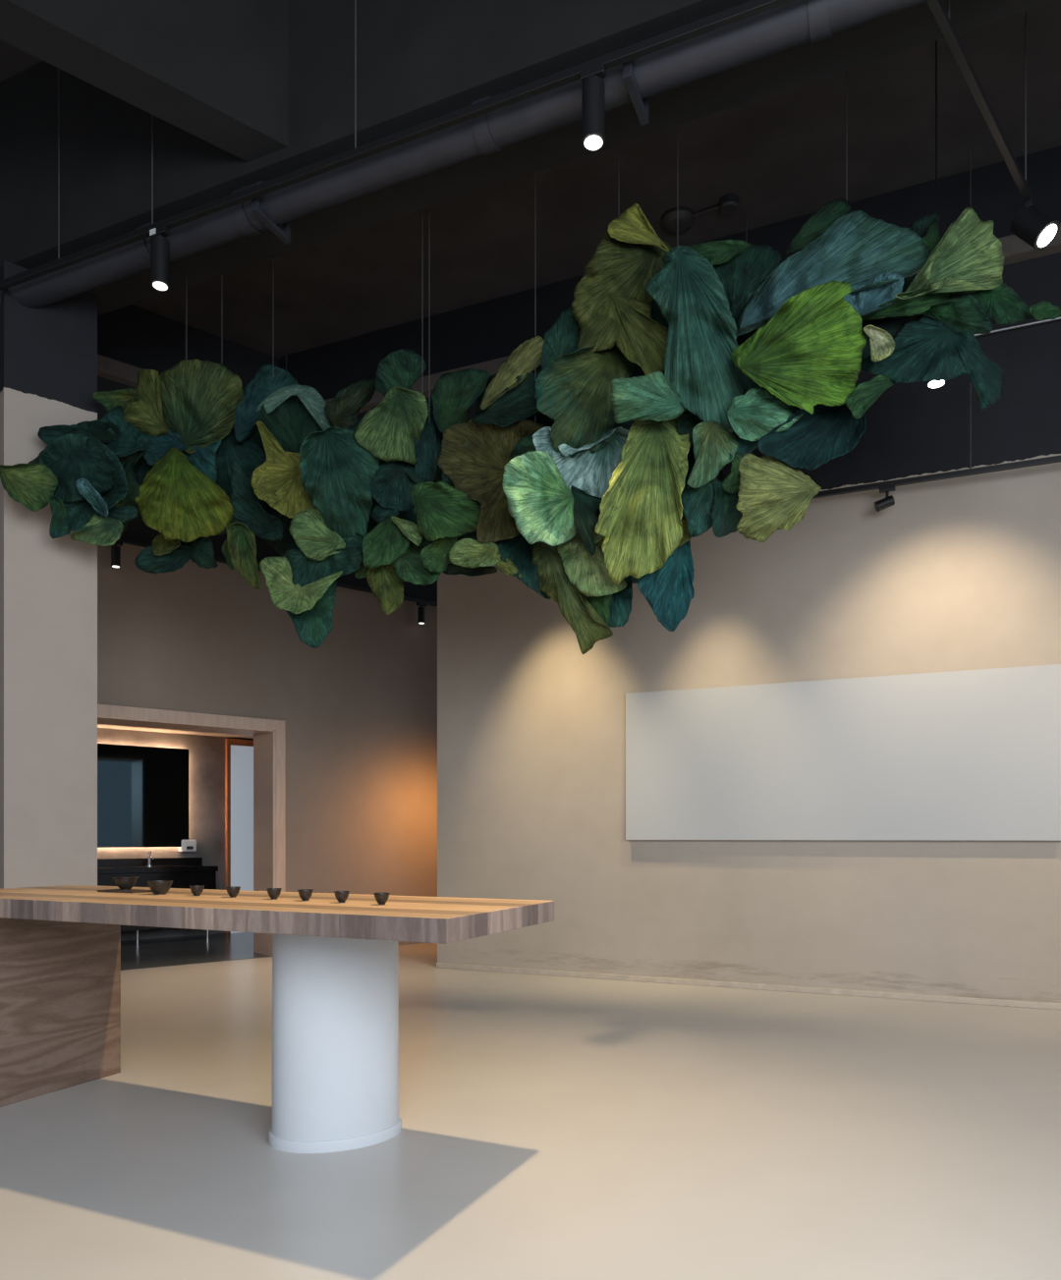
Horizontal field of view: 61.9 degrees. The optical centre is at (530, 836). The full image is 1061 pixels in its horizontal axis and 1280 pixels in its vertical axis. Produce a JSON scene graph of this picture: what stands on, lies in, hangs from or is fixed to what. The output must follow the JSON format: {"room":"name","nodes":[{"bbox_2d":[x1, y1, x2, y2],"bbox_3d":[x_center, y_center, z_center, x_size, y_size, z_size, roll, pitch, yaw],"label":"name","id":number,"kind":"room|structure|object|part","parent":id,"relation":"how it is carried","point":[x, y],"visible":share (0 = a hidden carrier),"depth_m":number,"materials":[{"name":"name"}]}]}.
{"room":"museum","nodes":[
{"label":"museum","id":0,"kind":"room"},
{"bbox_2d":[0,260,97,889],"bbox_3d":[-3.292,-1.210,5.954,0.542,4.820,0.600,0,0,-40],"label":"wall pillar","id":1,"kind":"structure","parent":0,"point":[48,354],"depth_m":5.69,"materials":[{"name":"paint"}]},
{"bbox_2d":[97,727,253,941],"bbox_3d":[-4.647,-0.400,10.382,9.000,3.200,0.200,0,0,-40],"label":"wall","id":2,"kind":"structure","parent":0,"point":[206,753],"depth_m":10.74,"materials":[{"name":"plaster"}]},
{"bbox_2d":[97,743,188,847],"bbox_3d":[-4.649,-0.465,10.176,1.380,1.170,0.113,0,0,-40],"label":"wall mirror","id":3,"kind":"object","parent":2,"relation":"attached to","point":[142,792],"visible":0.71,"depth_m":10.23,"materials":[{"name":"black mirror"}]},
{"bbox_2d":[178,839,196,851],"bbox_3d":[-4.112,0.105,10.609,0.180,0.150,0.145,0,0,-40],"label":"soap dispenser","id":4,"kind":"object","parent":2,"relation":"attached to","point":[187,845],"visible":0.98,"depth_m":10.56,"materials":[{"name":"white plastic"}]},
{"bbox_3d":[-4.071,0.130,10.560,0.080,0.040,0.017,0,0,-40],"label":"push plate","id":5,"kind":"part","parent":4,"relation":"part of","materials":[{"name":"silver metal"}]},
{"bbox_2d":[224,738,253,933],"bbox_3d":[-3.498,-0.010,11.186,0.722,2.420,0.060,0,0,-40],"label":"door","id":6,"kind":"structure","parent":2,"relation":"in","point":[239,753],"depth_m":11.06,"materials":[{"name":"white glass"}]},
{"bbox_2d":[97,723,253,738],"bbox_3d":[-4.475,-1.320,9.097,7.600,0.160,1.983,0,0,-40],"label":"ceiling","id":7,"kind":"structure","parent":0,"point":[98,725],"depth_m":10.38,"materials":[{"name":"paint"}]},
{"bbox_2d":[97,304,437,945],"bbox_3d":[-2.776,-1.800,8.948,13.000,6.000,0.440,0,0,-40],"label":"wall","id":8,"kind":"structure","parent":0,"point":[359,708],"depth_m":9.05,"materials":[{"name":"brown paint"}]},
{"bbox_2d":[97,354,142,387],"bbox_3d":[-4.852,-4.130,6.835,6.100,0.140,0.100,0,0,-40],"label":"trim","id":9,"kind":"structure","parent":8,"relation":"attached to","point":[107,367],"depth_m":7.81,"materials":[{"name":"paint"}]},
{"bbox_2d":[97,703,285,956],"bbox_3d":[-3.364,0.015,8.447,1.950,2.370,0.485,0,0,-40],"label":"door frame","id":10,"kind":"structure","parent":8,"relation":"in","point":[269,735],"depth_m":8.84,"materials":[{"name":"brown wood"}]},
{"bbox_2d":[0,0,926,308],"bbox_3d":[-1.764,-3.464,5.004,12.000,0.232,0.290,0,0,24],"label":"ceiling pipe","id":11,"kind":"object","parent":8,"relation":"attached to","point":[796,23],"visible":0.8,"depth_m":4.28,"materials":[{"name":"black metal"}]},
{"bbox_2d":[0,0,1058,315],"bbox_3d":[-0.987,-4.210,4.919,13.000,1.180,0.620,0,0,24],"label":"beam","id":12,"kind":"structure","parent":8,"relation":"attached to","point":[418,61],"depth_m":4.63,"materials":[{"name":"concrete"}]},
{"bbox_2d":[0,932,1060,1279],"bbox_3d":[0.000,1.248,7.250,18.000,0.104,17.500,0,0,0],"label":"floor","id":13,"kind":"structure","parent":0,"point":[554,1127],"depth_m":3.45,"materials":[{"name":"beige concrete"}]},
{"bbox_2d":[97,857,218,944],"bbox_3d":[-4.510,0.723,10.007,1.762,0.946,0.540,0,0,-40],"label":"vanity unit","id":14,"kind":"object","parent":13,"relation":"on","point":[185,872],"visible":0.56,"depth_m":10.09,"materials":[{"name":"black wood"}]},
{"bbox_3d":[-4.380,1.118,9.855,0.030,0.156,0.030,0,0,-40],"label":"leg","id":15,"kind":"part","parent":14,"relation":"part of","materials":[{"name":"silver metal"}]},
{"bbox_2d":[97,864,218,874],"bbox_3d":[-4.510,0.370,10.007,1.762,0.060,0.540,0,0,-40],"label":"countertop","id":16,"kind":"structure","parent":14,"relation":"on","point":[200,867],"depth_m":9.99,"materials":[{"name":"black stone"}]},
{"bbox_2d":[146,850,154,866],"bbox_3d":[-4.388,0.253,10.218,0.064,0.175,0.169,0,0,-40],"label":"tap","id":17,"kind":"object","parent":16,"relation":"on","point":[149,858],"visible":1,"depth_m":10.24,"materials":[{"name":"silver metal"}]},
{"bbox_2d":[0,885,554,1153],"bbox_3d":[-1.394,0.727,3.740,2.893,0.946,0.845,0,0,25],"label":"wooden table","id":18,"kind":"object","parent":13,"relation":"on","point":[335,965],"visible":0.99,"depth_m":3.44,"materials":[{"name":"brown wood"}]},
{"bbox_3d":[-2.484,0.767,4.235,0.500,0.867,0.817,0,0,25],"label":"panel leg","id":19,"kind":"part","parent":18,"relation":"part of","materials":[{"name":"brown wood"}]},
{"bbox_2d":[97,889,152,892],"bbox_3d":[-1.865,0.249,4.074,0.230,0.009,0.120,0,0,25],"label":"tray","id":20,"kind":"object","parent":18,"relation":"on","point":[107,890],"visible":0.8,"depth_m":4.04,"materials":[{"name":"brown wood"}]},
{"bbox_2d":[112,876,138,890],"bbox_3d":[-1.865,0.215,4.074,0.110,0.059,0.110,0,0,0],"label":"bowl","id":21,"kind":"object","parent":20,"relation":"on","point":[127,882],"visible":1,"depth_m":4.04,"materials":[{"name":"ceramic"}]},
{"bbox_2d":[147,880,172,894],"bbox_3d":[-1.634,0.224,3.900,0.106,0.060,0.106,0,0,0],"label":"bowl","id":22,"kind":"object","parent":18,"relation":"on","point":[158,887],"visible":1,"depth_m":3.87,"materials":[{"name":"ceramic"}]},
{"bbox_2d":[189,885,204,895],"bbox_3d":[-1.434,0.232,3.803,0.060,0.044,0.060,0,0,0],"label":"teacup","id":23,"kind":"object","parent":18,"relation":"on","point":[196,890],"visible":1,"depth_m":3.78,"materials":[{"name":"ceramic"}]},
{"bbox_2d":[225,886,240,897],"bbox_3d":[-1.247,0.232,3.710,0.060,0.044,0.060,0,0,0],"label":"teacup","id":24,"kind":"object","parent":18,"relation":"on","point":[233,891],"visible":1,"depth_m":3.69,"materials":[{"name":"ceramic"}]},
{"bbox_2d":[266,888,281,899],"bbox_3d":[-1.042,0.232,3.593,0.060,0.044,0.060,0,0,0],"label":"teacup","id":25,"kind":"object","parent":18,"relation":"on","point":[273,893],"visible":1,"depth_m":3.58,"materials":[{"name":"ceramic"}]},
{"bbox_2d":[297,889,313,900],"bbox_3d":[-0.893,0.232,3.510,0.060,0.044,0.060,0,0,0],"label":"teacup","id":26,"kind":"object","parent":18,"relation":"on","point":[305,894],"visible":1,"depth_m":3.49,"materials":[{"name":"ceramic"}]},
{"bbox_2d":[333,890,349,902],"bbox_3d":[-0.726,0.232,3.405,0.060,0.044,0.060,0,0,0],"label":"teacup","id":27,"kind":"object","parent":18,"relation":"on","point":[341,896],"visible":1,"depth_m":3.39,"materials":[{"name":"ceramic"}]},
{"bbox_2d":[373,892,389,904],"bbox_3d":[-0.557,0.232,3.307,0.060,0.044,0.060,0,0,0],"label":"teacup","id":28,"kind":"object","parent":18,"relation":"on","point":[381,898],"visible":1,"depth_m":3.29,"materials":[{"name":"ceramic"}]},
{"bbox_2d":[0,0,1060,359],"bbox_3d":[0.000,-4.875,6.250,18.000,0.150,15.500,0,0,0],"label":"ceiling","id":29,"kind":"structure","parent":0,"point":[867,130],"depth_m":6.55,"materials":[{"name":"paint"}]},
{"bbox_2d":[0,0,287,162],"bbox_3d":[-2.673,-4.240,3.739,4.220,1.120,0.240,0,0,-39],"label":"beam","id":30,"kind":"structure","parent":29,"relation":"attached to","point":[215,71],"depth_m":4.40,"materials":[{"name":"concrete"}]},
{"bbox_2d":[117,316,437,606],"bbox_3d":[-2.809,-3.701,8.475,7.186,2.199,0.038,0,0,-40],"label":"track","id":31,"kind":"object","parent":29,"relation":"hanging from","point":[125,540],"visible":0.16,"depth_m":9.15,"materials":[{"name":"black metal"}]},
{"bbox_2d":[111,540,122,567],"bbox_3d":[-3.643,-2.488,7.769,0.110,0.231,0.078,0,0,-40],"label":"track spotlight","id":32,"kind":"object","parent":31,"relation":"hanging from","point":[115,550],"visible":0.87,"depth_m":7.74,"materials":[{"name":"black metal"}]},
{"bbox_3d":[-3.185,-3.719,8.156,0.007,2.163,0.007,0,0,-18],"label":"suspension rod","id":33,"kind":"part","parent":31,"relation":"part of","materials":[{"name":"metal"}]},
{"bbox_3d":[-2.809,-2.619,8.475,7.186,0.036,0.034,0,0,-40],"label":"rail","id":34,"kind":"part","parent":31,"relation":"part of","materials":[{"name":"black metal"}]},
{"bbox_2d":[416,602,426,623],"bbox_3d":[-1.212,-2.488,9.828,0.110,0.231,0.078,0,0,-40],"label":"track spotlight","id":35,"kind":"object","parent":31,"relation":"hanging from","point":[420,610],"visible":1,"depth_m":9.80,"materials":[{"name":"black metal"}]},
{"bbox_2d":[0,0,795,290],"bbox_3d":[-1.836,-4.092,4.830,10.500,1.416,0.039,0,0,24],"label":"track","id":36,"kind":"object","parent":29,"relation":"hanging from","point":[751,8],"visible":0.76,"depth_m":4.31,"materials":[{"name":"black metal"}]},
{"bbox_3d":[-2.801,-4.110,5.252,0.008,1.380,0.008,0,0,24],"label":"suspension rod","id":37,"kind":"part","parent":36,"relation":"part of","materials":[{"name":"black metal"}]},
{"bbox_3d":[-2.119,-4.110,4.954,0.008,1.380,0.008,0,0,24],"label":"suspension rod","id":38,"kind":"part","parent":36,"relation":"part of","materials":[{"name":"grey metal"}]},
{"bbox_2d":[149,224,169,291],"bbox_3d":[-2.065,-3.228,4.930,0.110,0.316,0.103,0,0,24],"label":"track spotlight","id":39,"kind":"object","parent":36,"relation":"hanging from","point":[159,245],"visible":1,"depth_m":4.89,"materials":[{"name":"black metal"}]},
{"bbox_3d":[-0.872,-4.110,4.408,0.008,1.380,0.008,0,0,24],"label":"suspension rod","id":40,"kind":"part","parent":36,"relation":"part of","materials":[{"name":"grey metal"}]},
{"bbox_2d":[580,63,606,151],"bbox_3d":[0.278,-3.225,3.906,0.110,0.321,0.103,0,0,24],"label":"track spotlight","id":41,"kind":"object","parent":36,"relation":"hanging from","point":[593,85],"visible":1,"depth_m":3.87,"materials":[{"name":"black metal"}]},
{"bbox_2d":[0,198,1060,654],"bbox_3d":[-0.248,-2.921,5.245,6.034,3.752,1.434,0,0,14],"label":"leaf sculpture","id":42,"kind":"object","parent":29,"relation":"hanging from","point":[586,469],"visible":1,"depth_m":4.81,"materials":[{"name":"fabric"}]},
{"bbox_2d":[661,206,694,234],"bbox_3d":[1.143,-4.765,6.857,0.260,0.070,0.260,0,0,0],"label":"smoke detector","id":43,"kind":"object","parent":29,"relation":"attached to","point":[677,220],"visible":1,"depth_m":6.80,"materials":[{"name":"grey plastic"}]},
{"bbox_2d":[693,193,738,217],"bbox_3d":[1.403,-4.763,6.691,0.342,0.075,0.150,0,0,15],"label":"junction box","id":44,"kind":"object","parent":29,"relation":"attached to","point":[728,205],"visible":1,"depth_m":6.64,"materials":[{"name":"grey plastic"}]},
{"bbox_2d":[745,148,1060,499],"bbox_3d":[2.284,-3.663,6.507,4.625,2.274,0.034,0,0,24],"label":"track","id":45,"kind":"object","parent":29,"relation":"hanging from","point":[1055,459],"visible":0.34,"depth_m":6.18,"materials":[{"name":"black metal"}]},
{"bbox_3d":[1.658,-3.681,6.781,0.008,2.238,0.008,0,0,24],"label":"suspension rod","id":46,"kind":"part","parent":45,"relation":"part of","materials":[{"name":"black metal"}]},
{"bbox_2d":[874,484,894,511],"bbox_3d":[2.559,-2.440,6.383,0.144,0.177,0.075,0,0,8],"label":"track spotlight","id":47,"kind":"object","parent":45,"relation":"hanging from","point":[888,501],"visible":1,"depth_m":6.36,"materials":[{"name":"black metal"}]},
{"bbox_3d":[2.284,-2.544,6.507,4.625,0.036,0.034,0,0,24],"label":"rail","id":48,"kind":"part","parent":45,"relation":"part of","materials":[{"name":"black metal"}]},
{"bbox_3d":[3.068,-3.681,6.164,0.008,2.238,0.008,0,0,24],"label":"suspension rod","id":49,"kind":"part","parent":45,"relation":"part of","materials":[{"name":"grey metal"}]},
{"bbox_2d":[927,40,946,388],"bbox_3d":[2.386,-3.731,5.200,0.099,2.138,0.099,0,0,0],"label":"pendant spotlight","id":50,"kind":"object","parent":29,"relation":"hanging from","point":[931,384],"visible":0.49,"depth_m":5.20,"materials":[{"name":"black metal"}]},
{"bbox_3d":[2.386,-3.835,5.200,0.009,1.931,0.009,0,0,-23],"label":"suspension rod","id":51,"kind":"part","parent":50,"relation":"part of","materials":[{"name":"black metal"}]},
{"bbox_2d":[926,0,1036,207],"bbox_3d":[1.569,-4.091,3.517,0.039,1.418,3.399,0,0,42],"label":"track","id":52,"kind":"object","parent":29,"relation":"hanging from","point":[936,7],"visible":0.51,"depth_m":4.09,"materials":[{"name":"black metal"}]},
{"bbox_3d":[1.771,-4.109,3.739,0.007,1.382,0.007,0,0,20],"label":"suspension rod","id":53,"kind":"part","parent":52,"relation":"part of","materials":[{"name":"metal"}]},
{"bbox_3d":[2.612,-4.109,4.663,0.007,1.382,0.007,0,0,20],"label":"suspension rod","id":54,"kind":"part","parent":52,"relation":"part of","materials":[{"name":"metal"}]},
{"bbox_2d":[1009,198,1059,250],"bbox_3d":[2.692,-3.260,4.721,0.232,0.249,0.155,0,0,42],"label":"track spotlight","id":55,"kind":"object","parent":52,"relation":"hanging from","point":[1034,227],"visible":1,"depth_m":4.68,"materials":[{"name":"black metal"}]},
{"bbox_2d":[281,145,1060,1002],"bbox_3d":[2.498,-1.800,6.774,10.774,6.000,0.220,0,0,24],"label":"wall","id":56,"kind":"structure","parent":0,"point":[962,573],"depth_m":6.85,"materials":[{"name":"beige paint"}]},
{"bbox_2d":[324,222,1060,412],"bbox_3d":[2.456,-4.130,6.617,10.724,0.140,0.100,0,0,24],"label":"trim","id":57,"kind":"structure","parent":56,"relation":"attached to","point":[1014,249],"depth_m":6.41,"materials":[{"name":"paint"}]},
{"bbox_2d":[436,962,1060,1009],"bbox_3d":[3.261,1.177,6.313,9.005,0.045,0.014,0,0,24],"label":"baseboard","id":58,"kind":"structure","parent":56,"relation":"attached to","point":[907,996],"depth_m":6.91,"materials":[{"name":"marble"}]},
{"bbox_2d":[625,664,1060,840],"bbox_3d":[2.242,-0.583,6.736,3.142,1.216,0.056,0,0,24],"label":"wall panel","id":59,"kind":"object","parent":56,"relation":"attached to","point":[968,754],"visible":1,"depth_m":6.63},
{"bbox_2d":[973,316,1060,336],"bbox_3d":[3.819,-3.584,6.033,4.600,0.022,0.022,0,0,24],"label":"conduit","id":60,"kind":"object","parent":56,"relation":"attached to","point":[1059,317],"visible":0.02,"depth_m":6.20,"materials":[{"name":"metal"}]}
]}

